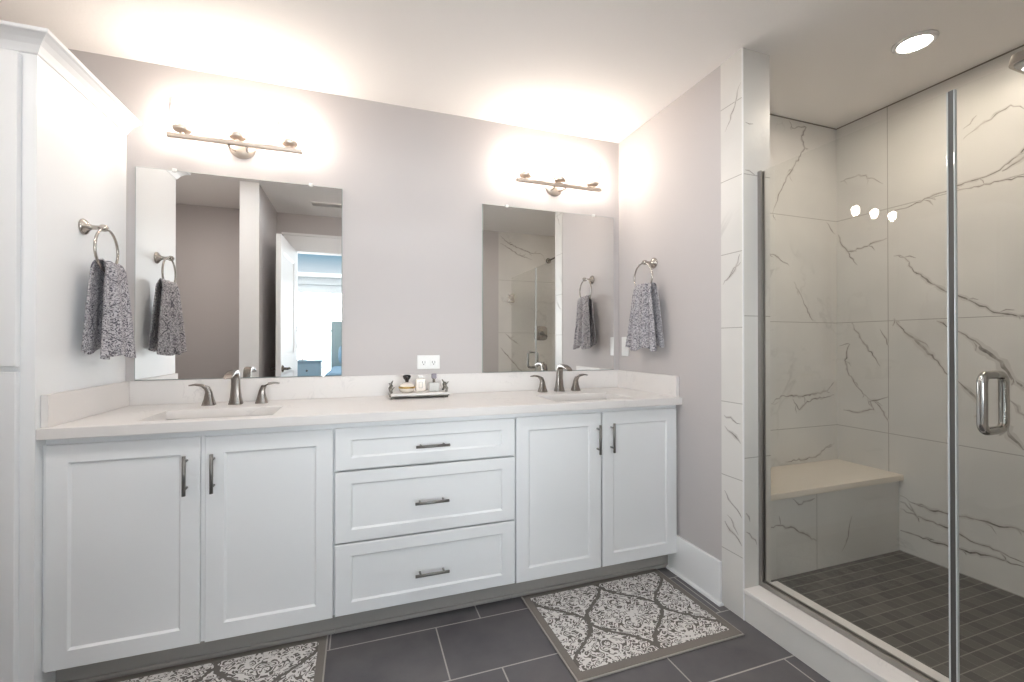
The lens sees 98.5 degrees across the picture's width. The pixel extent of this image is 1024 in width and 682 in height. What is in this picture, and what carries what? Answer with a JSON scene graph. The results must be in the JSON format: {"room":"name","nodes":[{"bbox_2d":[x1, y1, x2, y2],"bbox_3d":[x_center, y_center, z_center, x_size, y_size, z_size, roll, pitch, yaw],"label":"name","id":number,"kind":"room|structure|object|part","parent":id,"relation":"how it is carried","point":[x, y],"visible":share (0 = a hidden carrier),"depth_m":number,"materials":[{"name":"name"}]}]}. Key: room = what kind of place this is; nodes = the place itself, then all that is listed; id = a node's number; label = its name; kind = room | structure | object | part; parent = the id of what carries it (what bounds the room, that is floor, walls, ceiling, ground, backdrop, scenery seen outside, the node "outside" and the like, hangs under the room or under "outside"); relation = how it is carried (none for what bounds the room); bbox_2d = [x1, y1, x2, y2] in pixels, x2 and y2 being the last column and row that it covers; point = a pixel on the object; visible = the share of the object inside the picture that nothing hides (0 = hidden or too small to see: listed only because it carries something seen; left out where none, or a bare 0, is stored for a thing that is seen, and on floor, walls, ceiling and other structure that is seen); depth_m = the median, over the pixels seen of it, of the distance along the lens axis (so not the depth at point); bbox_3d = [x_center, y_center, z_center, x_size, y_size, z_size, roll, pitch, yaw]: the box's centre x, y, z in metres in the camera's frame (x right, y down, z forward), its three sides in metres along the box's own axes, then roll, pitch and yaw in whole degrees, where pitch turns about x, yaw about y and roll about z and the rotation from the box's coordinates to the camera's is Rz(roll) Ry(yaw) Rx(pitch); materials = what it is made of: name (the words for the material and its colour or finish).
{"room":"bathroom","nodes":[
{"label":"bathroom","id":0,"kind":"room"},
{"bbox_2d":[69,49,618,380],"bbox_3d":[-0.888,-0.033,2.349,3.305,2.491,0.100,0,0,-19],"label":"wall","id":1,"kind":"structure","parent":0,"point":[415,184],"depth_m":2.38,"materials":[{"name":"grey paint"}]},
{"bbox_2d":[166,97,302,158],"bbox_3d":[-1.290,-0.982,2.085,0.550,0.189,0.142,0,0,-19],"label":"vanity light","id":2,"kind":"object","parent":1,"relation":"attached to","point":[240,145],"visible":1,"depth_m":2.06,"materials":[{"name":"beige metal"}]},
{"bbox_3d":[-1.490,-1.020,1.995,0.104,0.112,0.104,0,0,-19],"label":"lamp shade","id":3,"kind":"part","parent":2,"relation":"part of","materials":[{"name":"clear glass"}]},
{"bbox_3d":[-1.490,-1.019,1.995,0.058,0.083,0.058,0,0,-19],"label":"bulb","id":4,"kind":"part","parent":2,"relation":"part of","materials":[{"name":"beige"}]},
{"bbox_3d":[-1.284,-1.020,2.067,0.104,0.112,0.104,0,0,-19],"label":"lamp shade","id":5,"kind":"part","parent":2,"relation":"part of","materials":[{"name":"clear glass"}]},
{"bbox_3d":[-1.284,-1.019,2.067,0.058,0.083,0.058,0,0,-19],"label":"bulb","id":6,"kind":"part","parent":2,"relation":"part of","materials":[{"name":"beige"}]},
{"bbox_3d":[-1.309,-0.945,2.139,0.116,0.116,0.026,0,0,-19],"label":"wall plate","id":7,"kind":"part","parent":2,"relation":"part of","materials":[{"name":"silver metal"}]},
{"bbox_3d":[-1.078,-1.020,2.139,0.104,0.112,0.104,0,0,-19],"label":"lamp shade","id":8,"kind":"part","parent":2,"relation":"part of","materials":[{"name":"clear glass"}]},
{"bbox_3d":[-1.078,-1.018,2.139,0.058,0.083,0.058,0,0,-19],"label":"bulb","id":9,"kind":"part","parent":2,"relation":"part of","materials":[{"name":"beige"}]},
{"bbox_2d":[134,166,341,380],"bbox_3d":[-1.296,-0.311,2.147,0.879,0.982,0.013,0,0,-19],"label":"mirror","id":10,"kind":"object","parent":1,"relation":"attached to","point":[244,275],"visible":1,"depth_m":2.13,"materials":[{"name":"silver mirror"}]},
{"bbox_2d":[129,370,617,405],"bbox_3d":[-0.525,0.238,2.409,2.535,0.109,0.020,0,0,-19],"label":"backsplash","id":11,"kind":"structure","parent":1,"relation":"attached to","point":[156,392],"depth_m":2.27,"materials":[{"name":"white stone"}]},
{"bbox_2d":[417,355,439,368],"bbox_3d":[-0.461,0.117,2.438,0.124,0.076,0.010,0,0,-19],"label":"wall outlet","id":12,"kind":"object","parent":1,"relation":"attached to","point":[423,361],"visible":1,"depth_m":2.44,"materials":[{"name":"white plastic"}]},
{"bbox_2d":[421,359,426,365],"bbox_3d":[-0.485,0.117,2.426,0.034,0.036,0.003,0,0,-19],"label":"receptacle","id":13,"kind":"object","parent":12,"relation":"attached to","point":[423,361],"depth_m":2.43,"materials":[{"name":"grey plastic"}]},
{"bbox_2d":[430,359,436,364],"bbox_3d":[-0.434,0.117,2.444,0.034,0.036,0.003,0,0,-19],"label":"receptacle","id":14,"kind":"object","parent":12,"relation":"attached to","point":[432,361],"depth_m":2.44,"materials":[{"name":"grey plastic"}]},
{"bbox_2d":[482,204,613,372],"bbox_3d":[0.241,-0.308,2.682,0.871,0.982,0.013,0,0,-19],"label":"mirror","id":15,"kind":"object","parent":1,"relation":"attached to","point":[548,276],"visible":1,"depth_m":2.67,"materials":[{"name":"silver mirror"}]},
{"bbox_2d":[516,152,601,195],"bbox_3d":[0.279,-0.979,2.630,0.550,0.189,0.142,0,0,-19],"label":"vanity light","id":16,"kind":"object","parent":1,"relation":"attached to","point":[554,186],"visible":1,"depth_m":2.60,"materials":[{"name":"beige metal"}]},
{"bbox_3d":[0.079,-1.018,2.541,0.104,0.112,0.104,0,0,-19],"label":"lamp shade","id":17,"kind":"part","parent":16,"relation":"part of","materials":[{"name":"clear glass"}]},
{"bbox_3d":[0.079,-1.016,2.541,0.058,0.083,0.058,0,0,-19],"label":"bulb","id":18,"kind":"part","parent":16,"relation":"part of","materials":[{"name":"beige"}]},
{"bbox_3d":[0.259,-0.942,2.685,0.116,0.116,0.026,0,0,-19],"label":"wall plate","id":19,"kind":"part","parent":16,"relation":"part of","materials":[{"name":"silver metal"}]},
{"bbox_3d":[0.285,-1.017,2.613,0.104,0.112,0.104,0,0,-19],"label":"lamp shade","id":20,"kind":"part","parent":16,"relation":"part of","materials":[{"name":"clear glass"}]},
{"bbox_3d":[0.285,-1.016,2.613,0.058,0.083,0.058,0,0,-19],"label":"bulb","id":21,"kind":"part","parent":16,"relation":"part of","materials":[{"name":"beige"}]},
{"bbox_3d":[0.491,-1.016,2.684,0.058,0.083,0.058,0,0,-19],"label":"bulb","id":22,"kind":"part","parent":16,"relation":"part of","materials":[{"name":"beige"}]},
{"bbox_2d":[0,0,1023,142],"bbox_3d":[0.107,-1.324,1.368,4.537,0.080,2.620,0,0,-19],"label":"ceiling","id":23,"kind":"structure","parent":0,"point":[592,69],"depth_m":1.91,"materials":[{"name":"white paint"}]},
{"bbox_2d":[891,30,938,54],"bbox_3d":[1.726,-1.276,1.893,0.154,0.010,0.154,0,0,-19],"label":"recessed light","id":24,"kind":"object","parent":23,"relation":"in","point":[917,41],"visible":1,"depth_m":1.89,"materials":[{"name":"white paint"}]},
{"bbox_2d":[324,567,829,681],"bbox_3d":[-0.387,1.236,1.129,3.255,0.060,2.520,0,0,-19],"label":"floor","id":25,"kind":"structure","parent":0,"point":[498,641],"depth_m":1.69,"materials":[{"name":"grey tile"}]},
{"bbox_2d":[0,20,140,681],"bbox_3d":[-1.901,0.105,1.600,0.661,2.206,0.645,0,0,-19],"label":"tower","id":26,"kind":"object","parent":25,"relation":"on","point":[63,133],"visible":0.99,"depth_m":1.45,"materials":[{"name":"white paint"}]},
{"bbox_3d":[-1.835,0.603,1.327,0.528,1.008,0.020,0,0,-19],"label":"door","id":27,"kind":"part","parent":26,"relation":"part of","materials":[{"name":"white paint"}]},
{"bbox_3d":[-1.835,-0.423,1.332,0.528,1.009,0.020,0,0,-19],"label":"door","id":28,"kind":"part","parent":26,"relation":"part of","materials":[{"name":"white paint"}]},
{"bbox_3d":[-1.901,-0.966,1.606,0.661,0.063,0.644,0,0,-19],"label":"crown moulding","id":29,"kind":"part","parent":26,"relation":"part of","materials":[{"name":"white paint"}]},
{"bbox_2d":[78,219,118,271],"bbox_3d":[-1.608,-0.367,1.719,0.079,0.201,0.176,0,0,-19],"label":"towel ring","id":30,"kind":"object","parent":26,"relation":"attached to","point":[85,227],"visible":0.9,"depth_m":1.68,"materials":[{"name":"silver metal"}]},
{"bbox_3d":[-1.601,-0.436,1.699,0.079,0.062,0.062,0,0,-19],"label":"post","id":31,"kind":"part","parent":30,"relation":"part of","materials":[{"name":"silver metal"}]},
{"bbox_2d":[81,258,135,359],"bbox_3d":[-1.586,-0.122,1.763,0.085,0.387,0.275,0,0,-19],"label":"hand towel","id":32,"kind":"object","parent":30,"relation":"hanging from","point":[108,323],"visible":0.98,"depth_m":1.72,"materials":[{"name":"grey fabric"}]},
{"bbox_2d":[42,424,334,681],"bbox_3d":[-1.222,0.768,1.859,0.902,0.883,0.597,0,0,-19],"label":"vanity cabinet","id":33,"kind":"object","parent":25,"relation":"on","point":[162,550],"visible":0.91,"depth_m":1.60,"materials":[{"name":"white paint"}]},
{"bbox_3d":[-1.350,0.727,1.549,0.440,0.753,0.020,0,0,-19],"label":"door","id":34,"kind":"part","parent":33,"relation":"part of","materials":[{"name":"white paint"}]},
{"bbox_3d":[-1.172,0.481,1.582,0.012,0.142,0.039,0,0,-19],"label":"handle","id":35,"kind":"part","parent":33,"relation":"part of","materials":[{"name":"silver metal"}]},
{"bbox_3d":[-1.160,1.200,1.678,0.902,0.018,0.012,0,0,-19],"label":"shoe moulding","id":36,"kind":"part","parent":33,"relation":"part of","materials":[{"name":"grey wood"}]},
{"bbox_3d":[-1.092,0.481,1.610,0.012,0.142,0.039,0,0,-19],"label":"handle","id":37,"kind":"part","parent":33,"relation":"part of","materials":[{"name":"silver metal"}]},
{"bbox_3d":[-0.923,0.728,1.697,0.434,0.751,0.020,0,0,-19],"label":"door","id":38,"kind":"part","parent":33,"relation":"part of","materials":[{"name":"white paint"}]},
{"bbox_2d":[36,370,681,439],"bbox_3d":[-0.432,0.255,2.140,2.577,0.146,0.590,0,0,-19],"label":"countertop","id":39,"kind":"structure","parent":33,"relation":"on","point":[124,408],"depth_m":2.05,"materials":[{"name":"white stone"}]},
{"bbox_2d":[172,415,265,419],"bbox_3d":[-1.184,0.400,1.775,0.460,0.146,0.292,0,0,-19],"label":"sink","id":40,"kind":"object","parent":39,"relation":"in","point":[256,415],"visible":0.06,"depth_m":1.89,"materials":[{"name":"white ceramic"}]},
{"bbox_2d":[188,370,279,405],"bbox_3d":[-1.256,0.210,1.986,0.362,0.160,0.163,0,0,-19],"label":"faucet","id":41,"kind":"object","parent":39,"relation":"on","point":[234,375],"visible":1,"depth_m":2.02,"materials":[{"name":"silver metal"}]},
{"bbox_3d":[-1.398,0.241,1.995,0.101,0.098,0.048,0,0,-19],"label":"handle","id":42,"kind":"part","parent":41,"relation":"part of","materials":[{"name":"silver metal"}]},
{"bbox_3d":[-1.256,0.210,1.986,0.056,0.160,0.163,0,0,-19],"label":"spout","id":43,"kind":"part","parent":41,"relation":"part of","materials":[{"name":"silver metal"}]},
{"bbox_3d":[-1.151,0.242,2.081,0.101,0.098,0.048,0,0,-19],"label":"handle","id":44,"kind":"part","parent":41,"relation":"part of","materials":[{"name":"silver metal"}]},
{"bbox_2d":[388,379,448,398],"bbox_3d":[-0.491,0.248,2.318,0.308,0.087,0.160,0,0,-19],"label":"tray","id":45,"kind":"object","parent":39,"relation":"on","point":[392,394],"visible":1,"depth_m":2.27,"materials":[{"name":"silver metal"}]},
{"bbox_3d":[-0.623,0.236,2.272,0.030,0.064,0.104,0,0,-19],"label":"handle","id":46,"kind":"part","parent":45,"relation":"part of","materials":[{"name":"silver metal"}]},
{"bbox_2d":[398,375,414,392],"bbox_3d":[-0.546,0.221,2.292,0.085,0.090,0.085,0,0,-19],"label":"perfume bottle","id":47,"kind":"object","parent":45,"relation":"on","point":[406,387],"visible":1,"depth_m":2.27,"materials":[{"name":"beige"}]},
{"bbox_2d":[415,375,425,390],"bbox_3d":[-0.484,0.224,2.334,0.052,0.084,0.025,0,0,-19],"label":"perfume bottle","id":48,"kind":"object","parent":45,"relation":"on","point":[420,382],"visible":1,"depth_m":2.32,"materials":[{"name":"beige glass"}]},
{"bbox_2d":[429,373,438,391],"bbox_3d":[-0.413,0.219,2.338,0.054,0.094,0.028,0,0,-19],"label":"perfume bottle","id":49,"kind":"object","parent":45,"relation":"on","point":[433,386],"visible":1,"depth_m":2.33,"materials":[{"name":"grey"}]},
{"bbox_3d":[-0.360,0.237,2.364,0.030,0.064,0.104,0,0,-19],"label":"handle","id":50,"kind":"part","parent":45,"relation":"part of","materials":[{"name":"silver metal"}]},
{"bbox_2d":[530,364,587,391],"bbox_3d":[0.294,0.213,2.525,0.362,0.160,0.163,0,0,-19],"label":"faucet","id":51,"kind":"object","parent":39,"relation":"on","point":[559,387],"visible":1,"depth_m":2.56,"materials":[{"name":"silver metal"}]},
{"bbox_3d":[0.153,0.244,2.535,0.101,0.098,0.048,0,0,-19],"label":"handle","id":52,"kind":"part","parent":51,"relation":"part of","materials":[{"name":"silver metal"}]},
{"bbox_3d":[0.294,0.213,2.525,0.056,0.160,0.163,0,0,-19],"label":"spout","id":53,"kind":"part","parent":51,"relation":"part of","materials":[{"name":"silver metal"}]},
{"bbox_3d":[0.399,0.244,2.620,0.101,0.098,0.048,0,0,-19],"label":"handle","id":54,"kind":"part","parent":51,"relation":"part of","materials":[{"name":"silver metal"}]},
{"bbox_2d":[95,635,328,681],"bbox_3d":[-1.021,1.202,1.417,0.767,0.010,0.563,0,0,-19],"label":"bath rug","id":55,"kind":"object","parent":25,"relation":"on","point":[304,660],"visible":1,"depth_m":1.62,"materials":[{"name":"grey fabric"}]},
{"bbox_2d":[334,414,514,633],"bbox_3d":[-0.433,0.770,2.133,0.770,0.883,0.597,0,0,-19],"label":"base cabinet","id":56,"kind":"object","parent":25,"relation":"on","point":[424,509],"visible":0.98,"depth_m":1.88,"materials":[{"name":"white paint"}]},
{"bbox_3d":[-0.371,1.201,1.953,0.770,0.018,0.012,0,0,-19],"label":"shoe moulding","id":57,"kind":"part","parent":56,"relation":"part of","materials":[{"name":"grey wood"}]},
{"bbox_3d":[-0.350,0.961,1.895,0.762,0.283,0.020,0,0,-19],"label":"drawer","id":58,"kind":"part","parent":56,"relation":"part of","materials":[{"name":"white paint"}]},
{"bbox_3d":[-0.350,0.670,1.897,0.762,0.283,0.020,0,0,-19],"label":"drawer","id":59,"kind":"part","parent":56,"relation":"part of","materials":[{"name":"white paint"}]},
{"bbox_3d":[-0.350,0.436,1.898,0.762,0.169,0.020,0,0,-19],"label":"drawer","id":60,"kind":"part","parent":56,"relation":"part of","materials":[{"name":"white paint"}]},
{"bbox_3d":[-0.338,0.980,1.870,0.142,0.012,0.039,0,0,-19],"label":"handle","id":61,"kind":"part","parent":56,"relation":"part of","materials":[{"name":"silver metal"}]},
{"bbox_3d":[-0.339,0.679,1.871,0.142,0.012,0.039,0,0,-19],"label":"handle","id":62,"kind":"part","parent":56,"relation":"part of","materials":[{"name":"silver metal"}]},
{"bbox_3d":[-0.336,0.443,1.873,0.142,0.012,0.039,0,0,-19],"label":"handle","id":63,"kind":"part","parent":56,"relation":"part of","materials":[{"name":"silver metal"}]},
{"bbox_2d":[510,405,676,597],"bbox_3d":[0.359,0.771,2.408,0.906,0.883,0.597,0,0,-19],"label":"vanity cabinet","id":64,"kind":"object","parent":25,"relation":"on","point":[595,489],"visible":0.89,"depth_m":2.15,"materials":[{"name":"white paint"}]},
{"bbox_3d":[0.224,0.729,2.096,0.440,0.755,0.020,0,0,-19],"label":"door","id":65,"kind":"part","parent":64,"relation":"part of","materials":[{"name":"white paint"}]},
{"bbox_3d":[0.421,1.203,2.228,0.906,0.018,0.012,0,0,-19],"label":"shoe moulding","id":66,"kind":"part","parent":64,"relation":"part of","materials":[{"name":"grey wood"}]},
{"bbox_3d":[0.422,0.476,2.136,0.012,0.142,0.039,0,0,-19],"label":"handle","id":67,"kind":"part","parent":64,"relation":"part of","materials":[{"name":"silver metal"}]},
{"bbox_3d":[0.494,0.473,2.162,0.012,0.142,0.039,0,0,-19],"label":"handle","id":68,"kind":"part","parent":64,"relation":"part of","materials":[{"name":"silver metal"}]},
{"bbox_3d":[0.649,0.729,2.244,0.440,0.756,0.020,0,0,-19],"label":"door","id":69,"kind":"part","parent":64,"relation":"part of","materials":[{"name":"white paint"}]},
{"bbox_2d":[521,568,743,681],"bbox_3d":[0.498,1.205,1.948,0.767,0.010,0.563,0,0,-20],"label":"bath rug","id":70,"kind":"object","parent":25,"relation":"on","point":[604,627],"visible":1,"depth_m":1.88,"materials":[{"name":"grey fabric"}]},
{"bbox_2d":[745,594,880,681],"bbox_3d":[1.331,1.147,1.263,0.182,0.120,1.442,0,0,-19],"label":"shower curb","id":71,"kind":"object","parent":25,"relation":"on","point":[829,664],"visible":0.4,"depth_m":1.66,"materials":[{"name":"stone"}]},
{"bbox_2d":[743,581,948,681],"bbox_3d":[1.331,1.078,1.263,0.197,0.018,1.442,0,0,-19],"label":"cap","id":72,"kind":"object","parent":71,"relation":"on","point":[867,661],"visible":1,"depth_m":1.59,"materials":[{"name":"white stone"}]},
{"bbox_2d":[757,92,950,681],"bbox_3d":[1.206,0.161,1.637,0.026,1.820,0.663,0,0,-19],"label":"shower frame","id":73,"kind":"object","parent":72,"relation":"on","point":[900,664],"visible":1,"depth_m":1.93,"materials":[{"name":"silver metal"}]},
{"bbox_2d":[948,89,1009,681],"bbox_3d":[1.443,0.157,0.956,0.127,1.816,0.779,0,0,-19],"label":"shower door","id":74,"kind":"structure","parent":73,"relation":"attached to","point":[982,380],"depth_m":1.31,"materials":[{"name":"silver glass"}]},
{"bbox_3d":[1.346,0.172,1.235,0.127,0.179,0.023,0,0,-19],"label":"pull handle","id":75,"kind":"part","parent":74,"relation":"part of","materials":[{"name":"silver metal"}]},
{"bbox_2d":[619,65,721,560],"bbox_3d":[0.882,-0.032,2.513,0.148,2.491,0.953,0,0,-19],"label":"wall","id":76,"kind":"structure","parent":0,"point":[670,166],"depth_m":2.27,"materials":[{"name":"grey paint"}]},
{"bbox_2d":[622,337,628,355],"bbox_3d":[0.708,0.035,2.771,0.010,0.120,0.072,0,0,-19],"label":"light switch","id":77,"kind":"object","parent":76,"relation":"attached to","point":[625,350],"visible":0.89,"depth_m":2.77,"materials":[{"name":"white plastic"}]},
{"bbox_2d":[625,282,664,351],"bbox_3d":[0.736,-0.134,2.484,0.084,0.382,0.276,0,0,-19],"label":"hand towel","id":78,"kind":"object","parent":76,"relation":"attached to","point":[645,330],"visible":1,"depth_m":2.44,"materials":[{"name":"grey fabric"}]},
{"bbox_2d":[634,258,657,285],"bbox_3d":[0.765,-0.372,2.507,0.079,0.202,0.176,0,0,-19],"label":"towel ring","id":79,"kind":"object","parent":76,"relation":"attached to","point":[652,263],"visible":0.89,"depth_m":2.49,"materials":[{"name":"silver metal"}]},
{"bbox_3d":[0.770,-0.442,2.494,0.079,0.062,0.062,0,0,-19],"label":"post","id":80,"kind":"part","parent":79,"relation":"part of","materials":[{"name":"silver metal"}]},
{"bbox_2d":[666,535,723,606],"bbox_3d":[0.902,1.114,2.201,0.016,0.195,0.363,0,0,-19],"label":"baseboard","id":81,"kind":"structure","parent":76,"relation":"attached to","point":[704,570],"depth_m":2.15,"materials":[{"name":"white paint"}]},
{"bbox_2d":[742,47,744,620],"bbox_3d":[1.006,-0.035,1.920,0.005,2.490,0.005,0,0,-19],"label":"trim","id":82,"kind":"structure","parent":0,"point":[742,47],"depth_m":1.92,"materials":[{"name":"white paint"}]},
{"bbox_2d":[721,48,770,618],"bbox_3d":[1.059,-0.035,2.004,0.157,2.491,0.125,0,0,-19],"label":"wall column","id":83,"kind":"structure","parent":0,"point":[755,64],"depth_m":1.96,"materials":[{"name":"tile"}]},
{"bbox_2d":[770,115,836,466],"bbox_3d":[1.520,-0.032,2.556,1.084,2.491,0.101,0,0,-19],"label":"wall","id":84,"kind":"structure","parent":0,"point":[803,220],"depth_m":2.56,"materials":[{"name":"tile"}]},
{"bbox_2d":[770,114,835,129],"bbox_3d":[1.489,-1.275,2.497,0.976,0.005,0.004,0,0,-19],"label":"trim","id":85,"kind":"structure","parent":84,"relation":"attached to","point":[770,114],"depth_m":2.57,"materials":[{"name":"silver"}]},
{"bbox_2d":[771,550,1023,681],"bbox_3d":[1.790,1.159,1.625,0.980,0.100,1.825,0,0,-19],"label":"floor","id":86,"kind":"structure","parent":0,"point":[899,598],"depth_m":1.82,"materials":[{"name":"tile"}]},
{"bbox_2d":[771,459,903,579],"bbox_3d":[1.547,0.908,2.326,0.979,0.406,0.342,0,0,-19],"label":"shower bench","id":87,"kind":"object","parent":86,"relation":"on","point":[827,513],"visible":0.78,"depth_m":2.20,"materials":[{"name":"tile"}]},
{"bbox_3d":[1.547,0.720,2.327,0.979,0.030,0.342,0,0,-19],"label":"seat","id":88,"kind":"part","parent":87,"relation":"part of","materials":[{"name":"beige stone"}]},
{"bbox_2d":[836,46,1023,597],"bbox_3d":[2.316,-0.036,1.761,0.101,2.491,1.925,0,0,-19],"label":"wall","id":89,"kind":"structure","parent":0,"point":[892,374],"depth_m":2.20,"materials":[{"name":"white tile"}]},
{"bbox_2d":[836,45,1023,129],"bbox_3d":[2.251,-1.279,1.798,0.004,0.005,1.825,0,0,-19],"label":"trim","id":90,"kind":"structure","parent":89,"relation":"attached to","point":[1022,45],"depth_m":2.19,"materials":[{"name":"silver"}]},
{"bbox_3d":[2.007,-0.042,0.688,1.191,2.491,0.101,0,0,-19],"label":"wall","id":91,"kind":"structure","parent":0,"visible":0},
{"bbox_2d":[1009,50,1023,73],"bbox_3d":[1.886,-0.968,1.135,0.208,0.097,0.814,0,0,-19],"label":"shower","id":92,"kind":"object","parent":91,"relation":"attached to","point":[1016,63],"visible":1,"depth_m":1.47,"materials":[{"name":"silver metal"}]}
]}

